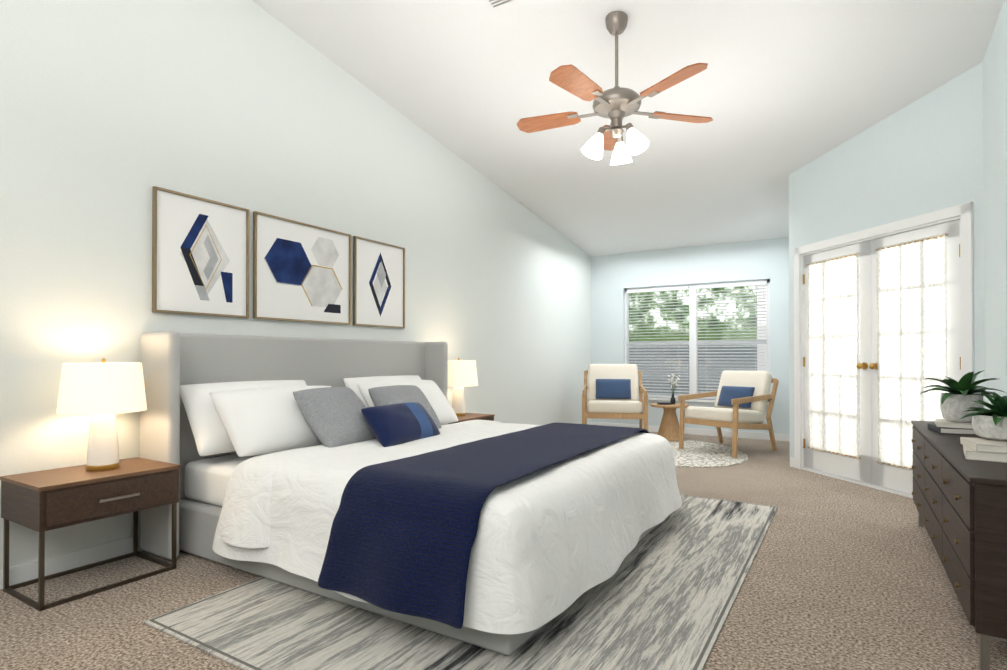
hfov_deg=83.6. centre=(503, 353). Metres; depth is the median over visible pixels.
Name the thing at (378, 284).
picture frame
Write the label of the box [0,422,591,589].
baseboard
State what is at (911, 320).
sheer curtain
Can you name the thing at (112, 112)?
wall
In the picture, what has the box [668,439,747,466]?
round rug
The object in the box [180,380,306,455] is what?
pillow
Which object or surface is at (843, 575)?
floor
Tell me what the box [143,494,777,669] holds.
area rug
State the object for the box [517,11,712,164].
ceiling fan
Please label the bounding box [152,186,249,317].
picture frame
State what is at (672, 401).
vase
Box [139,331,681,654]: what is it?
bed
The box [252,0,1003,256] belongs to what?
ceiling
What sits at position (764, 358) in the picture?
backdrop
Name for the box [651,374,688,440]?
side table
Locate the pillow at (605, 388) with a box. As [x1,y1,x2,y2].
[596,379,630,398]
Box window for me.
[625,279,769,404]
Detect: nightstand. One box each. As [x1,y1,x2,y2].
[0,457,180,610]
[448,413,494,423]
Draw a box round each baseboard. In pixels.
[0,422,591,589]
[592,422,789,440]
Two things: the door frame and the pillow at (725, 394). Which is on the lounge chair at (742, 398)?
the pillow at (725, 394)
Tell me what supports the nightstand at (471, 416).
on the floor
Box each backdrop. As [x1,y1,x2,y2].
[629,286,756,394]
[757,241,946,370]
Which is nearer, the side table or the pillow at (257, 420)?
the pillow at (257, 420)
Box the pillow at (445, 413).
[357,380,457,424]
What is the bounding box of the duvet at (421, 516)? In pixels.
[212,423,681,633]
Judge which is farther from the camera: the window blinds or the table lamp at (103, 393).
the window blinds
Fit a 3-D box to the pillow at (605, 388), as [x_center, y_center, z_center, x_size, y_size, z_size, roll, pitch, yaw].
[1.420,0.452,7.279,0.507,0.276,0.300,0,0,31]
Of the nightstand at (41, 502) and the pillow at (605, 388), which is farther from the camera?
the pillow at (605, 388)
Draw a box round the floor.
[0,432,1006,669]
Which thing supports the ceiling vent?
in the ceiling
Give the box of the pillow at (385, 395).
[368,385,441,428]
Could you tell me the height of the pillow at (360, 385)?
0.403 m
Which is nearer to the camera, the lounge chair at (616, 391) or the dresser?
the dresser
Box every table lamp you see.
[56,358,146,470]
[448,358,477,415]
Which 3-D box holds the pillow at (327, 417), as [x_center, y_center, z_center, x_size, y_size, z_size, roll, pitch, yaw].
[-0.982,0.376,3.366,0.359,0.363,0.529,0,0,31]
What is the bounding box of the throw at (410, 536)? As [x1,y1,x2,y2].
[318,422,648,628]
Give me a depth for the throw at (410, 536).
2.21 m
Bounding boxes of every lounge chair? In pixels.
[582,364,647,429]
[678,370,778,457]
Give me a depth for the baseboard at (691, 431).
7.67 m
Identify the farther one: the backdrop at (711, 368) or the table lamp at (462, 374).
the backdrop at (711, 368)
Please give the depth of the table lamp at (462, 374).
5.17 m
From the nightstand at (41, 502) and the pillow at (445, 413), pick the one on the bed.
the pillow at (445, 413)
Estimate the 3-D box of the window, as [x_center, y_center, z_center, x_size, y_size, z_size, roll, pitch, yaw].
[2.646,-0.158,7.869,2.020,1.640,0.150,0,0,31]
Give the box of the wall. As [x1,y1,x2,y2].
[0,0,1006,569]
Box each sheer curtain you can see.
[807,252,860,459]
[875,233,947,470]
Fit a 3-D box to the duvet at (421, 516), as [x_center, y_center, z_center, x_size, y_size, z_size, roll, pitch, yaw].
[-0.123,0.749,3.334,1.940,0.459,2.423,0,0,31]
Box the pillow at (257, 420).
[209,386,330,456]
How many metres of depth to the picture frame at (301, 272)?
4.01 m
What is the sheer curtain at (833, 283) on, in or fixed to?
attached to the wall
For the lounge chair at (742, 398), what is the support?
on the round rug at (692, 453)
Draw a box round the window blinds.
[627,281,766,398]
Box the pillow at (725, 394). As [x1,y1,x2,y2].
[717,386,754,407]
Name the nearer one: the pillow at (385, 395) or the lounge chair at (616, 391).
the pillow at (385, 395)
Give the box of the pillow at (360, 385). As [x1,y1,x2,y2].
[343,375,420,407]
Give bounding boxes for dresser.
[911,370,1006,669]
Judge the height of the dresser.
1.003 m
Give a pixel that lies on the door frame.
(867, 469)
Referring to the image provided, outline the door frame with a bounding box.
[794,202,973,497]
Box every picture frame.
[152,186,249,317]
[253,211,350,324]
[353,236,404,328]
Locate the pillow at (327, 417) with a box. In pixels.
[293,387,375,447]
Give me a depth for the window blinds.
7.80 m
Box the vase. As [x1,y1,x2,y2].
[657,374,679,404]
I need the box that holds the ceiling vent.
[483,0,525,12]

